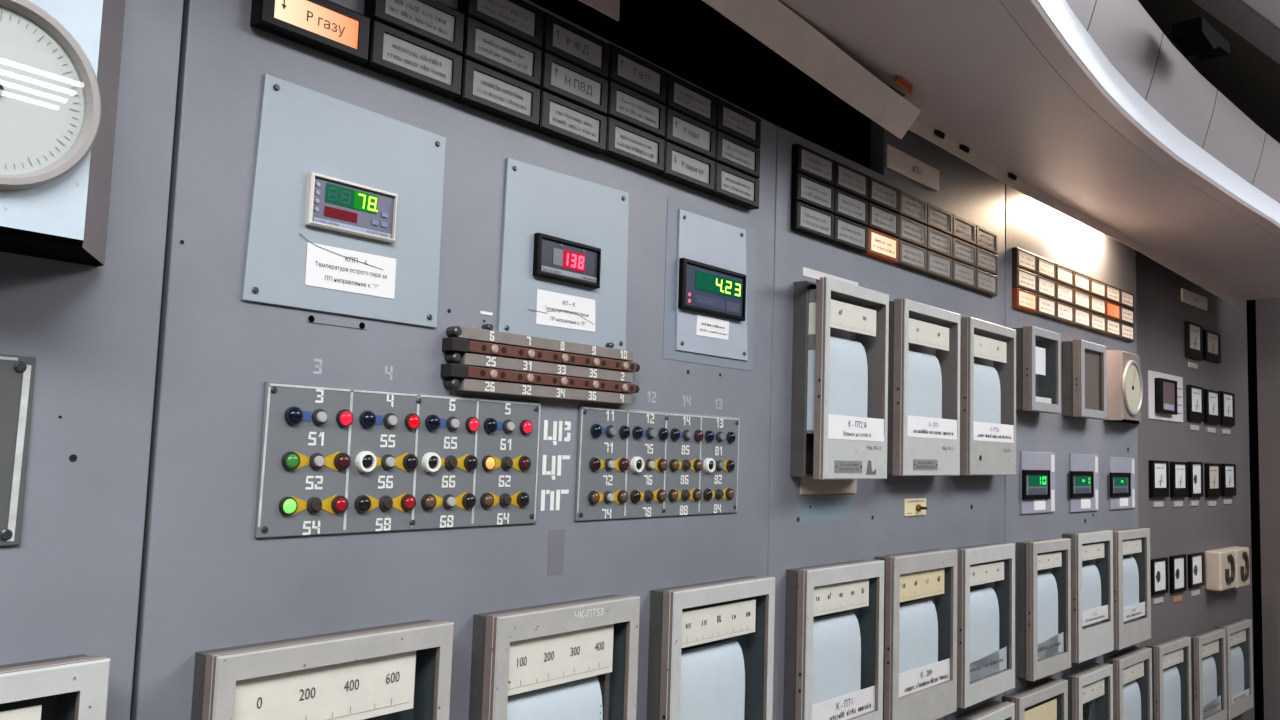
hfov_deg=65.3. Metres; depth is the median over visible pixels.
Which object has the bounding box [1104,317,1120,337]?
light
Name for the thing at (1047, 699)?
recorder
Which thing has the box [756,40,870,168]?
wall
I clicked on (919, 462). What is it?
print
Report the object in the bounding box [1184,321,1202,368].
meter
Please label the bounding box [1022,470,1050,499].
meter
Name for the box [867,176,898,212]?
light
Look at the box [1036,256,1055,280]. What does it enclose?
light
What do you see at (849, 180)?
light
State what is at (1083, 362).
recorder
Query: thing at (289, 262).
mounting plate
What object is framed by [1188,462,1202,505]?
meter
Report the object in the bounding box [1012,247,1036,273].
light
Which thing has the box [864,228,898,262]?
light
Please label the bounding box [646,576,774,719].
recorder
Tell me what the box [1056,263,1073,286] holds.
light
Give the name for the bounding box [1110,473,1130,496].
meter
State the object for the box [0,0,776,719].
wall
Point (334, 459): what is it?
panel
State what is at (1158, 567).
meter
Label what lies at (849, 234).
light
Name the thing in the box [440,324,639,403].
strip
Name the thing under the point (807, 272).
card
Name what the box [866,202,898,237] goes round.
light
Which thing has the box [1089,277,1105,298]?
light
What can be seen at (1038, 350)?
recorder
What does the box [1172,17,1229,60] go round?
ceiling spotlight
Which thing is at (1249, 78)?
ceiling
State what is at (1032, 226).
wall
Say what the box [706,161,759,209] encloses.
light
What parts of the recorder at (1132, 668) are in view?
scale plate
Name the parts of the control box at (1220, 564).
hook handle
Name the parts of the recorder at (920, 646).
scale plate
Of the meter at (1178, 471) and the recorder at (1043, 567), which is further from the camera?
the meter at (1178, 471)
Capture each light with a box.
[250,0,370,65]
[361,19,462,99]
[364,0,464,54]
[453,58,539,128]
[458,0,543,48]
[461,15,541,87]
[531,90,606,153]
[539,51,607,115]
[541,12,609,78]
[600,116,664,173]
[606,43,666,103]
[607,80,665,138]
[656,141,714,193]
[664,73,716,127]
[664,106,715,159]
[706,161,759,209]
[713,129,759,178]
[715,98,760,148]
[790,201,833,240]
[791,172,833,213]
[792,143,834,186]
[828,215,867,252]
[833,161,868,200]
[833,187,867,225]
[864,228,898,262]
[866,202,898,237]
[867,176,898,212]
[893,239,926,272]
[897,190,926,224]
[897,214,926,248]
[923,250,951,280]
[926,203,952,235]
[926,226,951,257]
[947,259,975,288]
[951,237,975,266]
[952,214,975,244]
[971,268,996,296]
[974,225,997,253]
[974,247,997,274]
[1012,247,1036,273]
[1012,267,1036,292]
[1012,287,1036,312]
[1033,294,1055,318]
[1035,275,1055,299]
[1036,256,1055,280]
[1054,301,1073,323]
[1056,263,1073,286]
[1056,282,1073,305]
[1071,307,1089,328]
[1072,270,1089,293]
[1073,288,1089,310]
[1087,312,1105,333]
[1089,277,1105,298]
[1089,294,1105,315]
[1104,300,1119,320]
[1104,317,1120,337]
[1105,283,1119,304]
[1118,322,1133,341]
[1119,305,1133,325]
[1120,289,1133,309]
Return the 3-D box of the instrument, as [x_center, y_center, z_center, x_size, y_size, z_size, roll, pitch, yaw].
[2.012,0.141,3.794,0.378,0.178,0.026,7,-7,-44]
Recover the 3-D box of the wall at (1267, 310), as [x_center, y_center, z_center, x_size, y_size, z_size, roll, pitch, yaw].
[3.703,0.411,3.918,0.120,3.100,2.200,7,-7,-44]
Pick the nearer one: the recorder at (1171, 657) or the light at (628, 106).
the light at (628, 106)
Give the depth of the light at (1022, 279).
2.80 m
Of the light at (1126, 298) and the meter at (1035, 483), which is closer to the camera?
the meter at (1035, 483)
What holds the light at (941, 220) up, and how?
in the wall at (805, 530)
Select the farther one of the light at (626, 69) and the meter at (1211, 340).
the meter at (1211, 340)
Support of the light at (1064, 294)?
in the wall at (1032, 226)
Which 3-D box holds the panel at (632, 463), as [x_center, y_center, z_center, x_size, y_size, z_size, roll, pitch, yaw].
[0.045,0.168,1.611,0.013,0.168,0.418,-2,-6,39]
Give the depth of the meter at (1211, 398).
4.16 m
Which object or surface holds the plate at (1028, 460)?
attached to the wall at (1032, 226)
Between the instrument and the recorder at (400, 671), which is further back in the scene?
the instrument
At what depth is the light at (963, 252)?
2.51 m
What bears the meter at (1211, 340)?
in the wall at (1161, 314)
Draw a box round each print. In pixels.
[838,463,858,469]
[917,462,932,467]
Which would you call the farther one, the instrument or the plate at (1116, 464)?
the instrument
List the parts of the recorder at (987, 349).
scale plate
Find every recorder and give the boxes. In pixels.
[0,654,110,719]
[191,619,453,719]
[469,595,639,719]
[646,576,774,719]
[783,559,883,719]
[790,277,888,479]
[874,549,957,719]
[887,298,960,475]
[951,543,1014,708]
[956,701,1014,719]
[960,317,1015,474]
[1002,678,1067,719]
[1011,326,1060,413]
[1016,538,1070,680]
[1062,340,1106,419]
[1062,530,1113,662]
[1062,663,1112,719]
[1104,647,1152,719]
[1112,528,1150,649]
[1145,636,1191,719]
[1188,628,1226,719]
[1215,619,1253,719]
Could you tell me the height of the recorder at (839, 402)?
0.382 m
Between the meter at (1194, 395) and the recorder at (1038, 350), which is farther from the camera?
the meter at (1194, 395)
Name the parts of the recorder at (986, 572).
scale plate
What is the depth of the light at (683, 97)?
1.67 m
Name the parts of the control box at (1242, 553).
hook handle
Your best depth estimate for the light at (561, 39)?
1.45 m
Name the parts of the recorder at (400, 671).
scale plate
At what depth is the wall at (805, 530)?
2.01 m
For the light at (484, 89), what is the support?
in the wall at (207, 582)
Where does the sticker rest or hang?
attached to the wall at (207, 582)
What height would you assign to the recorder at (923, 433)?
0.383 m
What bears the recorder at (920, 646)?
in the wall at (805, 530)
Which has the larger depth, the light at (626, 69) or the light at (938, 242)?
the light at (938, 242)
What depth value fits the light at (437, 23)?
1.24 m
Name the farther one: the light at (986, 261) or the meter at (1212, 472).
the meter at (1212, 472)
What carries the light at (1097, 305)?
in the wall at (1032, 226)
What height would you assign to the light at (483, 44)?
0.055 m
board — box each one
[578,0,619,20]
[885,144,938,191]
[1181,288,1207,310]
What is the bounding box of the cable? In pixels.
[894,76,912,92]
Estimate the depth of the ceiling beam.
2.53 m
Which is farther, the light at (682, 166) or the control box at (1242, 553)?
the control box at (1242, 553)
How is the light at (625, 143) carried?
in the wall at (207, 582)
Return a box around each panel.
[0,354,35,545]
[255,381,540,537]
[574,405,739,520]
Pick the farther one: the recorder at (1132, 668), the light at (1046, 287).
the recorder at (1132, 668)
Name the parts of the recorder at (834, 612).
scale plate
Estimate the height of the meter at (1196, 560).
0.164 m
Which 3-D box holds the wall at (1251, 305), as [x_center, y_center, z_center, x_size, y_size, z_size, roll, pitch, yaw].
[2.935,0.663,4.806,1.100,2.700,0.040,7,-7,-44]
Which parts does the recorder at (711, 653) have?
scale plate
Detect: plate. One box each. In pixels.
[241,74,445,327]
[498,158,628,349]
[663,199,755,370]
[1020,451,1054,513]
[1069,454,1098,511]
[1109,457,1134,509]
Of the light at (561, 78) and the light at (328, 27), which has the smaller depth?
the light at (328, 27)
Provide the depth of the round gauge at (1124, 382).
3.25 m
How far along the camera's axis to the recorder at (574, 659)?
1.36 m
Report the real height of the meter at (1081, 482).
0.081 m
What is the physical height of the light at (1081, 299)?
0.055 m
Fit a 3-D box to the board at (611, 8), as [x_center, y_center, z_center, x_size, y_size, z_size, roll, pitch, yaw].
[-0.062,-0.549,1.521,0.004,0.034,0.093,-2,-6,39]
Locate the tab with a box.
[307,315,367,329]
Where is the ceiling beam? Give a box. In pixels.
[1192,0,1279,63]
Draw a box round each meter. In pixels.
[305,172,397,242]
[533,233,600,288]
[678,258,745,320]
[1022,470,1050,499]
[1070,471,1093,497]
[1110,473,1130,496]
[1149,460,1168,506]
[1150,557,1167,603]
[1169,554,1186,601]
[1170,462,1187,506]
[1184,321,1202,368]
[1186,385,1203,430]
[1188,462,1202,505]
[1188,552,1204,595]
[1203,329,1220,362]
[1204,389,1220,432]
[1204,463,1220,505]
[1219,391,1234,433]
[1221,464,1235,503]
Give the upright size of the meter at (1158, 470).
0.171 m
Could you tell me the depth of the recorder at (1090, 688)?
3.00 m
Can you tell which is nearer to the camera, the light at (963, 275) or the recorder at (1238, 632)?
the light at (963, 275)
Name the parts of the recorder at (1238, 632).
scale plate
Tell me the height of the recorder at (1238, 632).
0.370 m
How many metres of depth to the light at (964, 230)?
2.51 m
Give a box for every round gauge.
[0,0,125,266]
[1106,350,1142,423]
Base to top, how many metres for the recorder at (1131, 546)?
0.371 m
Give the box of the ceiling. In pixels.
[1066,0,1279,202]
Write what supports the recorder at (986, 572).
in the wall at (805, 530)
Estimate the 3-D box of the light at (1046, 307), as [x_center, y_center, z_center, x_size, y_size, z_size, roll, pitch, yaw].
[1.183,-0.156,2.918,0.015,0.055,0.138,-3,-7,43]
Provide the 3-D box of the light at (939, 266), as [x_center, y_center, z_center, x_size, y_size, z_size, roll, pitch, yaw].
[0.717,-0.227,2.407,0.015,0.055,0.138,-2,-7,41]
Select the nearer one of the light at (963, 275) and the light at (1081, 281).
the light at (963, 275)
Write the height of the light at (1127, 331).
0.055 m
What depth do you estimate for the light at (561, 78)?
1.45 m
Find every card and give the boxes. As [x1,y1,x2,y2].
[800,477,856,493]
[802,267,857,285]
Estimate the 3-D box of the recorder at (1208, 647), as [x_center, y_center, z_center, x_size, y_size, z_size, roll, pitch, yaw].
[2.235,1.263,3.937,0.329,0.370,0.050,7,-7,-44]
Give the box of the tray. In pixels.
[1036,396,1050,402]
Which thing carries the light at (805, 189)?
in the wall at (805, 530)
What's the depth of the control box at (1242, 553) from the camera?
4.21 m
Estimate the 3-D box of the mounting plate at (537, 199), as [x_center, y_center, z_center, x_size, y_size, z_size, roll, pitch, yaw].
[-0.102,-0.147,1.452,0.006,0.253,0.264,-2,-6,39]
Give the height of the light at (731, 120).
0.055 m
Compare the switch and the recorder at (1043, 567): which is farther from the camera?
the recorder at (1043, 567)
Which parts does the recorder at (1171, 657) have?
scale plate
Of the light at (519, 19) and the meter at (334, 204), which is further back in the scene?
the light at (519, 19)
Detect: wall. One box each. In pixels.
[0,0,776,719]
[529,0,1004,719]
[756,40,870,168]
[1004,184,1139,694]
[1136,250,1254,719]
[1246,300,1263,719]
[1255,298,1279,719]
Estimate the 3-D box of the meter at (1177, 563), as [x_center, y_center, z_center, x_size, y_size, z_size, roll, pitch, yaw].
[2.054,0.833,3.808,0.157,0.174,0.012,7,-7,-44]
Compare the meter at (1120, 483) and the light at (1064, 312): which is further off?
the meter at (1120, 483)
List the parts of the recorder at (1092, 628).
scale plate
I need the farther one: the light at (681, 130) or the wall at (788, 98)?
the wall at (788, 98)
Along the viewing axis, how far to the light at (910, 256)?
2.30 m
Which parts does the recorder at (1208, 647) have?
scale plate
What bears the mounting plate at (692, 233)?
attached to the wall at (207, 582)
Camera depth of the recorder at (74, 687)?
0.88 m
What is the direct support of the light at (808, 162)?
in the wall at (805, 530)
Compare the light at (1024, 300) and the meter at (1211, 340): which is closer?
the light at (1024, 300)
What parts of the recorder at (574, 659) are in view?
scale plate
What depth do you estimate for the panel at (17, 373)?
0.88 m
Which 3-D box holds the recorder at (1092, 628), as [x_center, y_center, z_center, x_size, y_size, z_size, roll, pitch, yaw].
[1.366,0.711,3.041,0.050,0.372,0.292,-3,-7,43]
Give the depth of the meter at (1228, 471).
4.29 m
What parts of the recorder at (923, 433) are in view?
rating plate, scale plate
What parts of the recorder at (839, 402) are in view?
rating plate, scale plate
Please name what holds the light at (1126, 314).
in the wall at (1032, 226)
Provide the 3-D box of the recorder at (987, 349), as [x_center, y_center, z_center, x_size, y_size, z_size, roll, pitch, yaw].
[0.869,0.099,2.528,0.062,0.382,0.290,-2,-7,41]
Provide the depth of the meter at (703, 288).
1.71 m
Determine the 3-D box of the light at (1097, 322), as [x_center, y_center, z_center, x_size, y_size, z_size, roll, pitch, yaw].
[1.473,-0.120,3.222,0.015,0.055,0.138,-3,-7,43]
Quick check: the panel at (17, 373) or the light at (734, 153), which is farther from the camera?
the light at (734, 153)
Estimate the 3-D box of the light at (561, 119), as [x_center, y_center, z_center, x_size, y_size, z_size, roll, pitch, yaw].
[-0.101,-0.345,1.452,0.020,0.055,0.138,-2,-6,39]
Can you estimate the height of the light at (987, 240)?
0.055 m
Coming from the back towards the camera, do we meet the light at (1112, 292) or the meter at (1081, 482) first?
the light at (1112, 292)
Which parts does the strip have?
label rail, label rail, label rail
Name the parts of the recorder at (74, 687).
scale plate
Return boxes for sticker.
[480,311,492,315]
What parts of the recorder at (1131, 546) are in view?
scale plate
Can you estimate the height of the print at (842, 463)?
0.014 m
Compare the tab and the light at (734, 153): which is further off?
the light at (734, 153)
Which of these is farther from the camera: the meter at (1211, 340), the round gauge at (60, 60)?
the meter at (1211, 340)
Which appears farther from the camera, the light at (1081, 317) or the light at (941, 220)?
the light at (1081, 317)
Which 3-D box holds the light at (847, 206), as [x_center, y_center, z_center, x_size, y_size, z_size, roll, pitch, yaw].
[0.440,-0.320,2.097,0.015,0.055,0.138,-2,-7,41]
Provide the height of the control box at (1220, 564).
0.157 m
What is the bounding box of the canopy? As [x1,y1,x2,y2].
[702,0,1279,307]
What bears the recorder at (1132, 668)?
in the wall at (1032, 226)
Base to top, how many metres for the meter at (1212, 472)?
0.175 m
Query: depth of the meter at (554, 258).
1.43 m
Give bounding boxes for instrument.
[1148,370,1182,422]
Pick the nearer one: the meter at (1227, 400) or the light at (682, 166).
the light at (682, 166)
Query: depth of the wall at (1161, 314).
3.97 m
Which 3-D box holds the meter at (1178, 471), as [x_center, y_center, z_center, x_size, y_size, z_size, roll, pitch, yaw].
[2.082,0.479,3.853,0.167,0.171,0.014,7,-7,-44]
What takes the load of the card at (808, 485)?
hanging from the recorder at (839, 402)
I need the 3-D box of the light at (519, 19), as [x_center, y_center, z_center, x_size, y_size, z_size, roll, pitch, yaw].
[-0.186,-0.470,1.354,0.020,0.055,0.138,-2,-6,39]
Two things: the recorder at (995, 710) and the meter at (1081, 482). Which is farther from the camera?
the meter at (1081, 482)
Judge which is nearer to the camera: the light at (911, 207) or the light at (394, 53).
the light at (394, 53)
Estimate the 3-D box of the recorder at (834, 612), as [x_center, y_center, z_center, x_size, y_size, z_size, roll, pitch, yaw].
[0.386,0.590,1.965,0.050,0.371,0.300,-2,-7,41]
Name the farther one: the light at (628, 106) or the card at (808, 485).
the card at (808, 485)
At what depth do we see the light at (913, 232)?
2.30 m
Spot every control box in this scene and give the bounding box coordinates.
[1205,548,1235,590]
[1222,546,1249,587]
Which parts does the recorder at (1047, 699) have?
scale plate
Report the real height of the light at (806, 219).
0.055 m
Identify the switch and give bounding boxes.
[904,498,926,515]
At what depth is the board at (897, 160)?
2.33 m
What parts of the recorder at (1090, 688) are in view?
scale plate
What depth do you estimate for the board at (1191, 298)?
4.07 m
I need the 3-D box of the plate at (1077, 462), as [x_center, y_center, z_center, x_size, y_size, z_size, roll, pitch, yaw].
[1.384,0.382,3.108,0.007,0.176,0.236,-3,-7,43]
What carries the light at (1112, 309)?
in the wall at (1032, 226)
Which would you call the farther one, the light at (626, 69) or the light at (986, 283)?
the light at (986, 283)
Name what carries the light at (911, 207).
in the wall at (805, 530)
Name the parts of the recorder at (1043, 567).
scale plate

